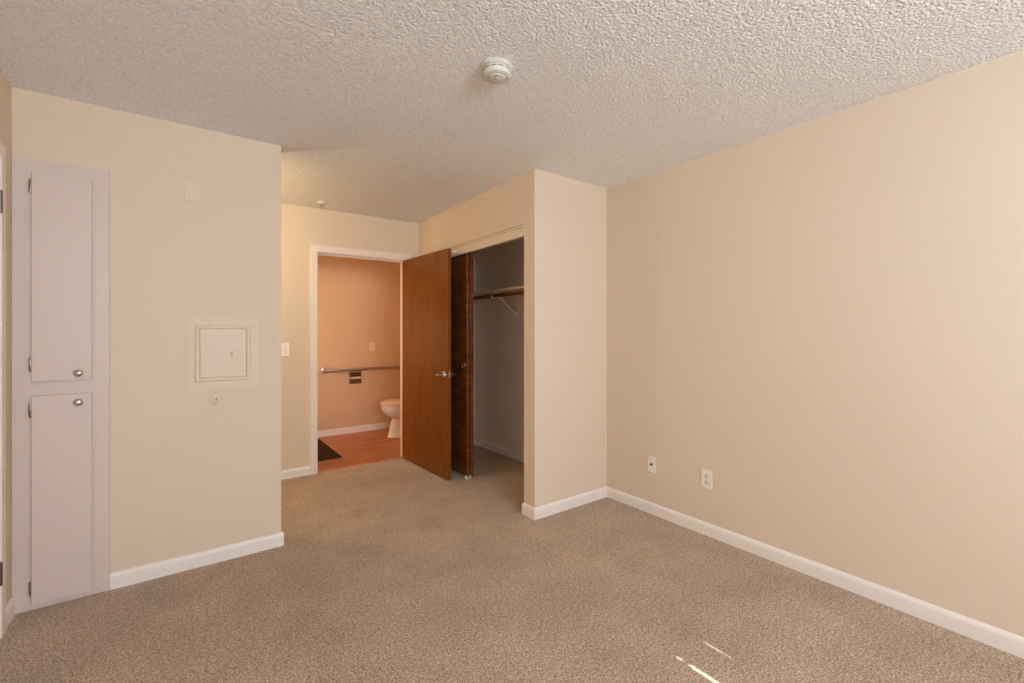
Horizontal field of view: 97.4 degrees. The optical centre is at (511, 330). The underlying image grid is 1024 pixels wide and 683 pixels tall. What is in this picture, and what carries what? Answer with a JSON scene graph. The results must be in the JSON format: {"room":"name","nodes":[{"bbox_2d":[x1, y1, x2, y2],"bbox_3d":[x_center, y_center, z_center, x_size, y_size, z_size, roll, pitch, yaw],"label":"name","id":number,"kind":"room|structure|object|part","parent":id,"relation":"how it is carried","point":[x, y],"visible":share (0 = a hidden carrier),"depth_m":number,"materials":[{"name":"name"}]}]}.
{"room":"empty bedroom","nodes":[
{"label":"empty bedroom","id":0,"kind":"room"},
{"bbox_2d":[0,70,11,604],"bbox_3d":[-0.697,0.090,-0.205,0.120,2.440,5.600,0,0,-37],"label":"wall","id":1,"kind":"structure","parent":0,"point":[5,87],"depth_m":2.04,"materials":[{"name":"beige paint"}]},
{"bbox_2d":[0,190,2,585],"bbox_3d":[-1.952,0.281,1.579,0.066,2.033,0.765,0,0,-37],"label":"door","id":2,"kind":"structure","parent":1,"relation":"in","point":[1,191],"depth_m":1.89,"materials":[{"name":"white paint"}]},
{"bbox_2d":[0,141,5,638],"bbox_3d":[-1.939,0.254,1.589,0.017,2.112,0.905,0,0,-37],"label":"door frame","id":3,"kind":"structure","parent":1,"relation":"attached to","point":[2,147],"depth_m":1.93,"materials":[{"name":"beige paint"}]},
{"bbox_2d":[6,598,14,628],"bbox_3d":[-2.255,1.270,2.013,0.013,0.080,0.153,0,0,-37],"label":"baseboard","id":4,"kind":"structure","parent":1,"relation":"attached to","point":[10,607],"depth_m":2.02,"materials":[{"name":"white paint"}]},
{"bbox_2d":[12,87,280,572],"bbox_3d":[-2.254,0.090,2.207,2.002,2.440,0.130,0,0,-37],"label":"wall","id":5,"kind":"structure","parent":0,"point":[190,474],"depth_m":2.45,"materials":[{"name":"beige paint"}]},
{"bbox_2d":[184,180,200,201],"bbox_3d":[-1.763,-0.771,2.484,0.076,0.106,0.010,0,0,-37],"label":"blank plate","id":6,"kind":"object","parent":5,"relation":"attached to","point":[192,190],"visible":1,"depth_m":2.48,"materials":[{"name":"beige paint"}]},
{"bbox_2d":[110,530,283,589],"bbox_3d":[-1.755,1.270,2.568,0.797,0.080,0.143,0,0,-37],"label":"baseboard","id":7,"kind":"structure","parent":5,"relation":"attached to","point":[155,570],"depth_m":2.48,"materials":[{"name":"white paint"}]},
{"bbox_2d":[209,395,219,403],"bbox_3d":[-1.676,0.389,2.538,0.053,0.053,0.025,0,0,-37],"label":"door stop","id":8,"kind":"object","parent":5,"relation":"attached to","point":[215,399],"visible":1,"depth_m":2.54,"materials":[{"name":"beige paint"}]},
{"bbox_2d":[187,318,257,391],"bbox_3d":[-1.641,0.132,2.564,0.344,0.409,0.026,0,0,-37],"label":"electrical panel","id":9,"kind":"object","parent":5,"relation":"attached to","point":[222,353],"visible":1,"depth_m":2.56,"materials":[{"name":"beige paint"}]},
{"bbox_3d":[-1.644,0.125,2.565,0.266,0.316,0.015,0,0,-36],"label":"raised frame","id":10,"kind":"part","parent":9,"relation":"part of","materials":[{"name":"beige paint"}]},
{"bbox_3d":[-1.645,0.125,2.566,0.221,0.271,0.009,0,0,-36],"label":"door","id":11,"kind":"part","parent":9,"relation":"part of","materials":[{"name":"beige paint"}]},
{"bbox_2d":[281,203,418,469],"bbox_3d":[-2.391,0.090,3.776,3.648,2.440,0.115,0,0,-37],"label":"wall","id":12,"kind":"structure","parent":0,"point":[301,226],"depth_m":4.08,"materials":[{"name":"beige paint"}]},
{"bbox_2d":[281,343,289,355],"bbox_3d":[-2.003,0.164,3.980,0.071,0.116,0.019,0,0,-37],"label":"light switch","id":13,"kind":"object","parent":12,"relation":"attached to","point":[285,347],"visible":0.96,"depth_m":3.98,"materials":[{"name":"white plastic"}]},
{"bbox_2d":[281,466,309,479],"bbox_3d":[-2.781,1.270,3.407,2.342,0.080,0.013,0,0,-37],"label":"baseboard","id":14,"kind":"structure","parent":12,"relation":"attached to","point":[301,471],"depth_m":4.03,"materials":[{"name":"white paint"}]},
{"bbox_2d":[310,244,410,474],"bbox_3d":[-1.482,0.259,4.439,0.975,2.102,0.131,0,0,-37],"label":"door frame","id":15,"kind":"structure","parent":12,"relation":"attached to","point":[315,250],"depth_m":4.13,"materials":[{"name":"beige paint"}]},
{"bbox_2d":[403,248,453,479],"bbox_3d":[-0.828,0.289,4.276,0.150,2.018,0.923,0,0,-39],"label":"door","id":16,"kind":"structure","parent":12,"relation":"in","point":[427,373],"depth_m":4.20,"materials":[{"name":"brown wood"}]},
{"bbox_3d":[-0.633,0.385,3.960,0.057,0.062,0.107,0,0,-39],"label":"lever handle","id":17,"kind":"part","parent":16,"relation":"part of","materials":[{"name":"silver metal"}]},
{"bbox_2d":[318,255,399,430],"bbox_3d":[-1.855,0.090,5.155,2.750,2.440,1.465,0,0,-37],"label":"wall","id":18,"kind":"structure","parent":0,"point":[359,299],"depth_m":5.83,"materials":[{"name":"brown paint"}]},
{"bbox_2d":[318,422,390,436],"bbox_3d":[-2.228,1.270,5.658,2.550,0.080,0.013,0,0,-37],"label":"baseboard","id":19,"kind":"structure","parent":18,"relation":"attached to","point":[322,433],"depth_m":5.79,"materials":[{"name":"white paint"}]},
{"bbox_2d":[349,372,361,383],"bbox_3d":[-2.015,0.604,5.802,0.153,0.153,0.036,0,0,-37],"label":"toilet paper holder","id":20,"kind":"object","parent":18,"relation":"attached to","point":[354,377],"visible":1,"depth_m":5.80,"materials":[{"name":"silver metal"}]},
{"bbox_2d":[321,366,399,373],"bbox_3d":[-1.833,0.492,5.915,1.272,0.082,0.070,0,0,-37],"label":"grab bar","id":21,"kind":"object","parent":18,"relation":"attached to","point":[324,370],"visible":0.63,"depth_m":5.76,"materials":[{"name":"silver metal"}]},
{"bbox_2d":[369,342,374,350],"bbox_3d":[-1.847,0.206,5.944,0.078,0.118,0.007,0,0,-37],"label":"wall plate","id":22,"kind":"object","parent":18,"relation":"attached to","point":[371,344],"visible":1,"depth_m":5.94,"materials":[{"name":"beige plastic"}]},
{"bbox_2d":[419,174,523,255],"bbox_3d":[-0.382,0.090,4.034,0.160,2.440,1.864,0,0,-35],"label":"wall","id":23,"kind":"structure","parent":0,"point":[500,207],"depth_m":3.76,"materials":[{"name":"beige paint"}]},
{"bbox_2d":[451,253,468,476],"bbox_3d":[-0.657,0.284,4.353,0.029,2.016,0.900,0,0,-37],"label":"door","id":24,"kind":"structure","parent":23,"relation":"in","point":[459,264],"depth_m":4.08,"materials":[{"name":"brown wood"}]},
{"bbox_2d":[469,252,473,475],"bbox_3d":[-0.627,0.284,4.376,0.038,2.016,0.900,0,0,-37],"label":"door","id":25,"kind":"structure","parent":23,"relation":"in","point":[471,254],"depth_m":4.02,"materials":[{"name":"brown wood"}]},
{"bbox_2d":[432,222,523,257],"bbox_3d":[-0.383,-0.730,4.015,0.155,0.100,1.834,0,0,-35],"label":"door frame","id":26,"kind":"structure","parent":23,"relation":"attached to","point":[519,233],"depth_m":3.59,"materials":[{"name":"beige paint"}]},
{"bbox_2d":[474,237,523,453],"bbox_3d":[-0.090,0.090,4.348,0.732,2.440,2.023,0,0,-37],"label":"wall","id":27,"kind":"structure","parent":0,"point":[498,332],"depth_m":4.84,"materials":[{"name":"beige paint"}]},
{"bbox_2d":[474,437,523,462],"bbox_3d":[-0.107,1.270,4.270,0.612,0.080,1.888,0,0,-37],"label":"baseboard","id":28,"kind":"structure","parent":27,"relation":"attached to","point":[506,452],"depth_m":4.80,"materials":[{"name":"white paint"}]},
{"bbox_2d":[474,295,523,302],"bbox_3d":[0.035,-0.349,4.375,0.260,0.059,1.888,0,0,-37],"label":"trim","id":29,"kind":"structure","parent":27,"relation":"attached to","point":[515,297],"depth_m":4.79,"materials":[{"name":"beige paint"}]},
{"bbox_2d":[474,286,523,295],"bbox_3d":[0.014,-0.391,4.360,0.310,0.021,1.888,0,0,-37],"label":"closet shelf","id":30,"kind":"object","parent":27,"relation":"attached to","point":[519,288],"visible":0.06,"depth_m":4.33,"materials":[{"name":"brown wood"}]},
{"bbox_2d":[491,292,517,316],"bbox_3d":[-0.074,-0.263,4.473,0.318,0.235,0.016,0,0,-37],"label":"shelf bracket","id":31,"kind":"object","parent":27,"relation":"attached to","point":[507,305],"visible":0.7,"depth_m":4.51,"materials":[{"name":"white metal"}]},
{"bbox_2d":[474,291,523,299],"bbox_3d":[-0.092,-0.342,4.277,0.035,0.035,1.890,0,0,-37],"label":"closet rod","id":32,"kind":"object","parent":31,"relation":"attached to","point":[517,292],"visible":0.32,"depth_m":4.28,"materials":[{"name":"brown wood"}]},
{"bbox_2d":[0,0,1023,223],"bbox_3d":[-0.443,-1.170,1.818,4.450,0.080,8.550,0,0,-37],"label":"ceiling","id":33,"kind":"structure","parent":0,"point":[386,109],"depth_m":1.95,"materials":[{"name":"white paint"}]},
{"bbox_2d":[317,201,326,208],"bbox_3d":[-1.667,-1.104,3.948,0.088,0.054,0.088,0,0,-37],"label":"sprinkler","id":34,"kind":"object","parent":33,"relation":"attached to","point":[321,203],"visible":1,"depth_m":3.93,"materials":[{"name":"white metal"}]},
{"bbox_2d":[481,58,511,83],"bbox_3d":[-0.065,-1.103,1.926,0.133,0.058,0.133,0,0,-37],"label":"smoke detector","id":35,"kind":"object","parent":33,"relation":"attached to","point":[494,70],"visible":1,"depth_m":1.89,"materials":[{"name":"white plastic"}]},
{"bbox_2d":[0,428,1023,682],"bbox_3d":[-0.443,1.340,1.818,4.450,0.060,8.550,0,0,-37],"label":"floor","id":36,"kind":"structure","parent":0,"point":[396,570],"depth_m":2.11,"materials":[{"name":"carpet"}]},
{"bbox_2d":[11,156,109,613],"bbox_3d":[-2.158,0.252,2.156,0.338,2.117,0.068,0,0,-37],"label":"storage cabinet","id":37,"kind":"object","parent":36,"relation":"on","point":[60,213],"visible":0.99,"depth_m":2.15,"materials":[{"name":"paint"}]},
{"bbox_3d":[-2.159,0.793,2.163,0.207,0.978,0.018,0,0,-36],"label":"door","id":38,"kind":"part","parent":37,"relation":"part of","materials":[{"name":"paint"}]},
{"bbox_3d":[-2.159,-0.253,2.163,0.207,0.981,0.018,0,0,-36],"label":"door","id":39,"kind":"part","parent":37,"relation":"part of","materials":[{"name":"paint"}]},
{"bbox_3d":[-2.098,0.345,2.178,0.035,0.035,0.031,0,0,-36],"label":"knob","id":40,"kind":"part","parent":37,"relation":"part of","materials":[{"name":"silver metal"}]},
{"bbox_3d":[-2.098,0.204,2.178,0.035,0.035,0.031,0,0,-36],"label":"knob","id":41,"kind":"part","parent":37,"relation":"part of","materials":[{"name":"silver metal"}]},
{"bbox_2d":[318,439,341,460],"bbox_3d":[-2.269,1.306,4.865,0.580,0.012,0.920,0,0,-37],"label":"bath mat","id":42,"kind":"object","parent":36,"relation":"on","point":[325,452],"visible":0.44,"depth_m":4.79,"materials":[{"name":"black fabric"}]},
{"bbox_2d":[380,398,399,437],"bbox_3d":[-1.254,0.924,5.740,0.868,0.772,0.490,0,0,-37],"label":"toilet","id":43,"kind":"object","parent":36,"relation":"on","point":[390,408],"visible":0.25,"depth_m":5.50,"materials":[{"name":"white ceramic"}]},
{"bbox_3d":[-1.391,0.897,5.639,0.528,0.017,0.372,0,0,-36],"label":"seat","id":44,"kind":"part","parent":43,"relation":"part of","materials":[{"name":"beige plastic"}]},
{"bbox_3d":[-1.390,0.874,5.639,0.526,0.026,0.368,0,0,-36],"label":"lid","id":45,"kind":"part","parent":43,"relation":"part of","materials":[{"name":"beige plastic"}]},
{"bbox_2d":[524,169,606,507],"bbox_3d":[0.418,0.090,3.397,0.738,2.440,0.120,0,0,-37],"label":"wall","id":46,"kind":"structure","parent":0,"point":[565,219],"depth_m":3.29,"materials":[{"name":"beige paint"}]},
{"bbox_2d":[522,486,606,519],"bbox_3d":[0.414,1.270,3.393,0.751,0.080,0.144,0,0,-37],"label":"baseboard","id":47,"kind":"structure","parent":46,"relation":"attached to","point":[552,508],"depth_m":3.27,"materials":[{"name":"white paint"}]},
{"bbox_2d":[607,50,1023,636],"bbox_3d":[2.242,0.090,1.654,0.120,2.440,5.092,0,0,-37],"label":"wall","id":48,"kind":"structure","parent":0,"point":[822,318],"depth_m":2.29,"materials":[{"name":"beige paint"}]},
{"bbox_2d":[648,455,655,473],"bbox_3d":[0.998,0.956,3.221,0.016,0.116,0.070,0,0,-37],"label":"outlet","id":49,"kind":"object","parent":48,"relation":"attached to","point":[651,460],"visible":1,"depth_m":3.22,"materials":[{"name":"white plastic"}]},
{"bbox_2d":[701,469,711,488],"bbox_3d":[1.248,0.950,2.888,0.009,0.116,0.074,0,0,-37],"label":"power outlet","id":50,"kind":"object","parent":48,"relation":"attached to","point":[706,475],"visible":1,"depth_m":2.88,"materials":[{"name":"white plastic"}]},
{"bbox_2d":[607,486,1023,658],"bbox_3d":[2.179,1.270,1.627,0.013,0.080,4.822,0,0,-37],"label":"baseboard","id":51,"kind":"structure","parent":48,"relation":"attached to","point":[1011,643],"depth_m":2.27,"materials":[{"name":"white paint"}]}
]}

